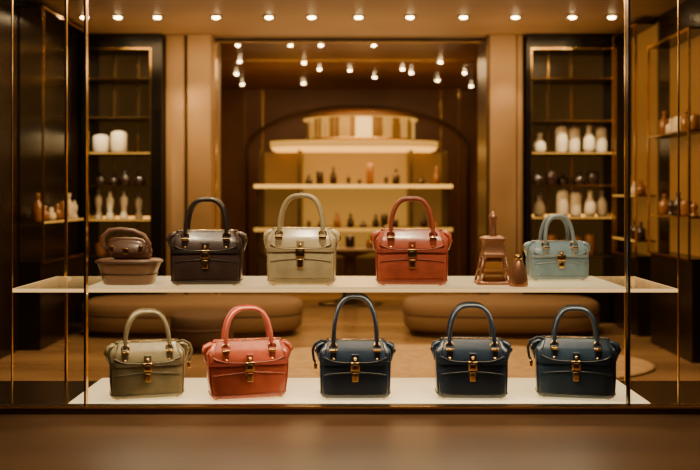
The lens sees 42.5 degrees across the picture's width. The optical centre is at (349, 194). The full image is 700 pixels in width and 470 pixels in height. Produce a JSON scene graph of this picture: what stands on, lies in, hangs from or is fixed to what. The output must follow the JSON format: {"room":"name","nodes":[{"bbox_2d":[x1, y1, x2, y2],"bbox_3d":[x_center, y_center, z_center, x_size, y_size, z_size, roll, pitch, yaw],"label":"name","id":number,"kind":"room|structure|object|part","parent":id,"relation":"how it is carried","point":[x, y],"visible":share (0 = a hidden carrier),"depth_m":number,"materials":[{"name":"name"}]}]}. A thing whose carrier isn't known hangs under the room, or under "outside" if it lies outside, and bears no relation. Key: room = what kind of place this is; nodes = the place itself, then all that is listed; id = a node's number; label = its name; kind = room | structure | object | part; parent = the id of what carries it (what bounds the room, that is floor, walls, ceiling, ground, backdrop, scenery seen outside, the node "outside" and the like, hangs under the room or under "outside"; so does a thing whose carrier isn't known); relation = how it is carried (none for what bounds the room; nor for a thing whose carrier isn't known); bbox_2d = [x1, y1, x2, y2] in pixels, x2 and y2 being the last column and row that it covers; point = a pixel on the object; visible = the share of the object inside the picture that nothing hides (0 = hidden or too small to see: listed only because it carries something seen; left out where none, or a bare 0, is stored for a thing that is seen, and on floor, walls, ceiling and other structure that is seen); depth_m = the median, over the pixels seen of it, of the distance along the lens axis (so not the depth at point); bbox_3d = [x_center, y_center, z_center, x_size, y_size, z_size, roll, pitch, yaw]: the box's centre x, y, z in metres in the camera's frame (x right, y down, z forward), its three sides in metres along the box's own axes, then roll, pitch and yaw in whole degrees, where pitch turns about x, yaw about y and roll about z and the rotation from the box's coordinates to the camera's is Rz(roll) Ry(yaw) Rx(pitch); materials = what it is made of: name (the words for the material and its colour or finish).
{"room":"shop","nodes":[
{"label":"shop","id":0,"kind":"room"},
{"bbox_2d":[0,0,81,358],"bbox_3d":[-2.525,-0.150,5.800,0.150,2.600,5.000,0,0,0],"label":"wall","id":1,"kind":"structure","parent":0,"point":[75,41],"depth_m":6.57,"materials":[{"name":"brown wood"}]},
{"bbox_2d":[166,34,220,294],"bbox_3d":[-1.460,-0.150,8.390,0.420,2.600,0.620,0,0,0],"label":"pillar","id":2,"kind":"structure","parent":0,"point":[189,59],"depth_m":8.15,"materials":[{"name":"beige paint"}]},
{"bbox_2d":[214,38,482,294],"bbox_3d":[-0.010,-0.150,8.335,2.480,2.600,0.070,0,0,0],"label":"trim","id":3,"kind":"structure","parent":2,"relation":"attached to","point":[217,40],"depth_m":8.32,"materials":[{"name":"brown wood"}]},
{"bbox_2d":[219,43,478,89],"bbox_3d":[0.000,-1.496,10.475,6.000,0.108,4.250,0,0,0],"label":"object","id":4,"kind":"object","parent":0,"point":[264,66],"depth_m":10.15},
{"bbox_2d":[221,90,477,275],"bbox_3d":[0.000,-0.150,12.492,6.000,2.600,0.215,0,0,0],"label":"wall","id":5,"kind":"structure","parent":0,"point":[243,112],"depth_m":12.40,"materials":[{"name":"brown wood"}]},
{"bbox_2d":[0,415,699,469],"bbox_3d":[0.000,0.978,2.725,5.200,0.345,1.150,0,0,0],"label":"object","id":6,"kind":"structure","parent":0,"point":[27,442],"depth_m":2.94,"materials":[{"name":"brown wood"}]},
{"bbox_3d":[0.000,0.978,2.725,5.200,0.345,1.150,0,0,0],"label":"sill","id":7,"kind":"part","parent":6,"relation":"part of","materials":[{"name":"brown wood"}]},
{"bbox_2d":[0,404,699,414],"bbox_3d":[0.000,0.790,3.318,4.800,0.030,0.044,0,0,0],"label":"frame rail","id":8,"kind":"object","parent":6,"relation":"on","point":[5,409],"depth_m":3.30,"materials":[{"name":"black metal"}]},
{"bbox_2d":[11,0,679,405],"bbox_3d":[-0.017,-0.338,3.319,2.470,2.224,0.027,0,0,0],"label":"window mullions","id":9,"kind":"object","parent":8,"relation":"on","point":[628,2],"depth_m":3.31,"materials":[{"name":"metal"}]},
{"bbox_2d":[0,292,699,380],"bbox_3d":[0.000,1.200,7.950,6.000,0.100,9.300,0,0,0],"label":"floor","id":10,"kind":"structure","parent":0,"point":[47,364],"depth_m":7.02,"materials":[{"name":"wood"}]},
{"bbox_2d":[19,6,88,350],"bbox_3d":[-2.356,-0.125,7.225,0.185,2.550,1.150,0,0,0],"label":"display cabinet","id":11,"kind":"object","parent":10,"relation":"on","point":[41,29],"visible":0.92,"depth_m":6.96,"materials":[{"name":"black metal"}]},
{"bbox_2d":[82,35,165,299],"bbox_3d":[-2.040,-0.142,8.272,0.720,2.585,0.456,0,0,0],"label":"display cabinet","id":12,"kind":"object","parent":10,"relation":"on","point":[127,73],"visible":0.72,"depth_m":8.24,"materials":[{"name":"black paint"}]},
{"bbox_2d":[82,295,302,338],"bbox_3d":[-1.300,1.005,7.500,1.818,0.290,0.716,0,0,0],"label":"upholstered bench","id":13,"kind":"object","parent":10,"relation":"on","point":[108,316],"visible":0.84,"depth_m":7.20,"materials":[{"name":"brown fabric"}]},
{"bbox_2d":[170,310,233,353],"bbox_3d":[-1.100,1.015,6.700,0.476,0.270,0.476,0,0,0],"label":"round ottoman","id":14,"kind":"object","parent":10,"relation":"on","point":[197,327],"visible":0.8,"depth_m":6.50,"materials":[{"name":"brown fabric"}]},
{"bbox_2d":[0,381,699,403],"bbox_3d":[0.000,0.978,3.610,4.800,0.345,0.580,0,0,0],"label":"deck","id":15,"kind":"object","parent":10,"relation":"on","point":[24,392],"visible":0.02,"depth_m":3.69,"materials":[{"name":"brown wood"}]},
{"bbox_2d":[64,0,625,382],"bbox_3d":[-0.018,-0.323,3.867,2.415,2.255,0.014,0,0,0],"label":"support posts","id":16,"kind":"object","parent":15,"relation":"on","point":[65,1],"visible":0.78,"depth_m":3.86,"materials":[{"name":"gold metal"}]},
{"bbox_2d":[13,276,677,291],"bbox_3d":[-0.020,0.353,3.599,2.476,0.016,0.518,0,0,0],"label":"display shelf","id":17,"kind":"object","parent":16,"relation":"attached to","point":[58,283],"visible":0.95,"depth_m":3.39,"materials":[{"name":"beige plastic"}]},
{"bbox_2d":[95,227,163,284],"bbox_3d":[-0.855,0.234,3.490,0.257,0.221,0.164,0,0,0],"label":"bag","id":18,"kind":"object","parent":17,"relation":"on","point":[131,263],"visible":1,"depth_m":3.44,"materials":[{"name":"brown leather"}]},
{"bbox_2d":[166,197,247,285],"bbox_3d":[-0.548,0.176,3.449,0.313,0.336,0.156,0,0,-3],"label":"handbag","id":19,"kind":"object","parent":17,"relation":"on","point":[197,257],"visible":1,"depth_m":3.39,"materials":[{"name":"leather"}]},
{"bbox_2d":[262,193,340,285],"bbox_3d":[-0.185,0.168,3.449,0.302,0.351,0.156,0,0,2],"label":"handbag","id":20,"kind":"object","parent":17,"relation":"on","point":[295,255],"visible":1,"depth_m":3.39,"materials":[{"name":"leather"}]},
{"bbox_2d":[370,196,452,285],"bbox_3d":[0.236,0.174,3.449,0.317,0.339,0.156,0,0,2],"label":"handbag","id":21,"kind":"object","parent":17,"relation":"on","point":[403,256],"visible":1,"depth_m":3.39,"materials":[{"name":"leather"}]},
{"bbox_2d":[474,211,509,284],"bbox_3d":[0.555,0.203,3.490,0.142,0.282,0.114,0,0,0],"label":"lantern","id":22,"kind":"object","parent":17,"relation":"on","point":[493,271],"visible":0.98,"depth_m":3.46,"materials":[{"name":"orange metal"}]},
{"bbox_2d":[509,255,527,286],"bbox_3d":[0.636,0.285,3.400,0.074,0.118,0.074,0,0,0],"label":"perfume bottle","id":23,"kind":"object","parent":17,"relation":"on","point":[518,277],"visible":1,"depth_m":3.38,"materials":[{"name":"brown glass"}]},
{"bbox_2d":[523,214,591,280],"bbox_3d":[0.838,0.211,3.644,0.280,0.266,0.137,0,0,-3],"label":"handbag","id":24,"kind":"object","parent":17,"relation":"on","point":[567,259],"visible":1,"depth_m":3.60,"materials":[{"name":"leather"}]},
{"bbox_2d":[68,378,650,403],"bbox_3d":[0.035,0.789,3.580,2.170,0.032,0.460,0,0,0],"label":"display shelf","id":25,"kind":"object","parent":15,"relation":"on","point":[298,390],"visible":0.44,"depth_m":3.46,"materials":[{"name":"beige plastic"}]},
{"bbox_2d":[104,308,192,400],"bbox_3d":[-0.773,0.605,3.456,0.333,0.336,0.158,0,0,-15],"label":"handbag","id":26,"kind":"object","parent":25,"relation":"on","point":[144,368],"visible":1,"depth_m":3.40,"materials":[{"name":"leather"}]},
{"bbox_2d":[201,304,292,400],"bbox_3d":[-0.394,0.598,3.454,0.353,0.351,0.156,0,0,-14],"label":"handbag","id":27,"kind":"object","parent":25,"relation":"on","point":[236,368],"visible":1,"depth_m":3.40,"materials":[{"name":"leather"}]},
{"bbox_2d":[311,292,395,398],"bbox_3d":[0.015,0.575,3.454,0.324,0.396,0.158,0,0,0],"label":"handbag","id":28,"kind":"object","parent":25,"relation":"on","point":[349,367],"visible":1,"depth_m":3.40,"materials":[{"name":"leather"}]},
{"bbox_2d":[430,301,512,398],"bbox_3d":[0.465,0.593,3.454,0.315,0.361,0.156,0,0,2],"label":"handbag","id":29,"kind":"object","parent":25,"relation":"on","point":[465,367],"visible":1,"depth_m":3.40,"materials":[{"name":"leather"}]},
{"bbox_2d":[527,305,620,399],"bbox_3d":[0.858,0.599,3.455,0.355,0.349,0.158,0,0,10],"label":"handbag","id":30,"kind":"object","parent":25,"relation":"on","point":[565,366],"visible":1,"depth_m":3.40,"materials":[{"name":"leather"}]},
{"bbox_2d":[317,225,388,306],"bbox_3d":[0.000,0.735,9.500,1.540,0.830,0.740,0,0,0],"label":"display table","id":31,"kind":"object","parent":10,"relation":"on","point":[349,251],"visible":0.3,"depth_m":9.43,"materials":[{"name":"brown wood"}]},
{"bbox_2d":[254,109,452,275],"bbox_3d":[0.040,0.048,11.250,2.380,2.205,1.560,0,0,0],"label":"display unit","id":32,"kind":"object","parent":10,"relation":"on","point":[351,161],"visible":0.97,"depth_m":11.44,"materials":[{"name":"brown wood"}]},
{"bbox_2d":[245,105,469,275],"bbox_3d":[0.100,-0.035,12.200,3.042,2.371,0.026,0,0,0],"label":"arch","id":33,"kind":"object","parent":10,"relation":"on","point":[255,133],"visible":0.98,"depth_m":12.19,"materials":[{"name":"brown wood"}]},
{"bbox_2d":[288,344,655,379],"bbox_3d":[0.550,1.141,6.100,3.000,0.016,1.500,0,0,0],"label":"round rug","id":34,"kind":"object","parent":10,"relation":"on","point":[409,360],"visible":0.21,"depth_m":6.02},
{"bbox_2d":[403,295,599,338],"bbox_3d":[1.250,1.005,7.500,1.616,0.290,0.716,0,0,0],"label":"upholstered bench","id":35,"kind":"object","parent":10,"relation":"on","point":[427,316],"visible":0.91,"depth_m":7.19,"materials":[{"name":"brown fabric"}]},
{"bbox_2d":[523,35,623,323],"bbox_3d":[2.030,-0.142,8.272,0.900,2.585,0.456,0,0,0],"label":"display cabinet","id":36,"kind":"object","parent":10,"relation":"on","point":[567,79],"visible":0.74,"depth_m":8.24,"materials":[{"name":"black paint"}]},
{"bbox_2d":[612,22,657,336],"bbox_3d":[2.405,-0.125,7.625,0.185,2.550,0.650,0,0,0],"label":"display cabinet","id":37,"kind":"object","parent":10,"relation":"on","point":[643,35],"visible":0.69,"depth_m":7.49,"materials":[{"name":"brown wood"}]},
{"bbox_2d":[647,27,699,362],"bbox_3d":[2.405,0.000,6.575,0.185,2.300,0.850,0,0,0],"label":"display cabinet","id":38,"kind":"object","parent":10,"relation":"on","point":[664,264],"visible":0.98,"depth_m":6.56,"materials":[{"name":"brown wood"}]},
{"bbox_2d":[21,0,684,38],"bbox_3d":[0.000,-1.500,5.825,6.000,0.100,5.050,0,0,0],"label":"ceiling","id":39,"kind":"structure","parent":0,"point":[240,18],"depth_m":7.27,"materials":[{"name":"paint"}]},
{"bbox_2d":[112,15,123,18],"bbox_3d":[-1.859,-1.440,7.230,0.093,0.020,0.122,0,0,0],"label":"recessed light","id":40,"kind":"object","parent":39,"relation":"in","point":[114,16],"depth_m":7.26,"materials":[{"name":"white glass"}]},
{"bbox_2d":[151,15,163,18],"bbox_3d":[-1.542,-1.440,7.230,0.097,0.020,0.122,0,0,0],"label":"recessed light","id":41,"kind":"object","parent":39,"relation":"in","point":[153,16],"depth_m":7.27,"materials":[{"name":"white glass"}]},
{"bbox_2d":[210,15,221,18],"bbox_3d":[-1.073,-1.440,7.230,0.088,0.020,0.122,0,0,0],"label":"recessed light","id":42,"kind":"object","parent":39,"relation":"in","point":[212,16],"depth_m":7.27,"materials":[{"name":"white glass"}]},
{"bbox_2d":[263,15,274,18],"bbox_3d":[-0.649,-1.440,7.230,0.088,0.020,0.122,0,0,0],"label":"recessed light","id":43,"kind":"object","parent":39,"relation":"in","point":[265,16],"depth_m":7.26,"materials":[{"name":"white glass"}]},
{"bbox_2d":[305,15,317,18],"bbox_3d":[-0.308,-1.440,7.230,0.096,0.020,0.122,0,0,0],"label":"recessed light","id":44,"kind":"object","parent":39,"relation":"in","point":[307,16],"depth_m":7.27,"materials":[{"name":"white glass"}]},
{"bbox_2d":[352,15,364,18],"bbox_3d":[0.068,-1.440,7.230,0.096,0.020,0.122,0,0,0],"label":"recessed light","id":45,"kind":"object","parent":39,"relation":"in","point":[353,16],"depth_m":7.27,"materials":[{"name":"white glass"}]},
{"bbox_2d":[404,15,415,18],"bbox_3d":[0.481,-1.440,7.230,0.088,0.020,0.122,0,0,0],"label":"recessed light","id":46,"kind":"object","parent":39,"relation":"in","point":[406,16],"depth_m":7.26,"materials":[{"name":"white glass"}]},
{"bbox_2d":[457,15,469,18],"bbox_3d":[0.909,-1.440,7.230,0.096,0.020,0.122,0,0,0],"label":"recessed light","id":47,"kind":"object","parent":39,"relation":"in","point":[460,16],"depth_m":7.26,"materials":[{"name":"white glass"}]},
{"bbox_2d":[509,15,521,18],"bbox_3d":[1.326,-1.440,7.230,0.096,0.020,0.122,0,0,0],"label":"recessed light","id":48,"kind":"object","parent":39,"relation":"in","point":[512,16],"depth_m":7.26,"materials":[{"name":"white glass"}]},
{"bbox_2d":[566,15,578,18],"bbox_3d":[1.782,-1.440,7.230,0.096,0.020,0.122,0,0,0],"label":"recessed light","id":49,"kind":"object","parent":39,"relation":"in","point":[569,16],"depth_m":7.26,"materials":[{"name":"white glass"}]},
{"bbox_2d":[606,15,617,18],"bbox_3d":[2.099,-1.440,7.230,0.096,0.020,0.122,0,0,0],"label":"recessed light","id":50,"kind":"object","parent":39,"relation":"in","point":[608,16],"depth_m":7.27,"materials":[{"name":"white glass"}]},
{"bbox_2d":[478,34,522,294],"bbox_3d":[1.397,-0.150,8.400,0.325,2.600,0.600,0,0,0],"label":"pillar","id":51,"kind":"structure","parent":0,"point":[500,56],"depth_m":8.10,"materials":[{"name":"brown paint"}]},
{"bbox_2d":[631,0,699,250],"bbox_3d":[2.575,-0.150,5.800,0.150,2.600,5.000,0,0,0],"label":"wall","id":52,"kind":"structure","parent":0,"point":[667,21],"depth_m":7.13,"materials":[{"name":"brown wood"}]}
]}

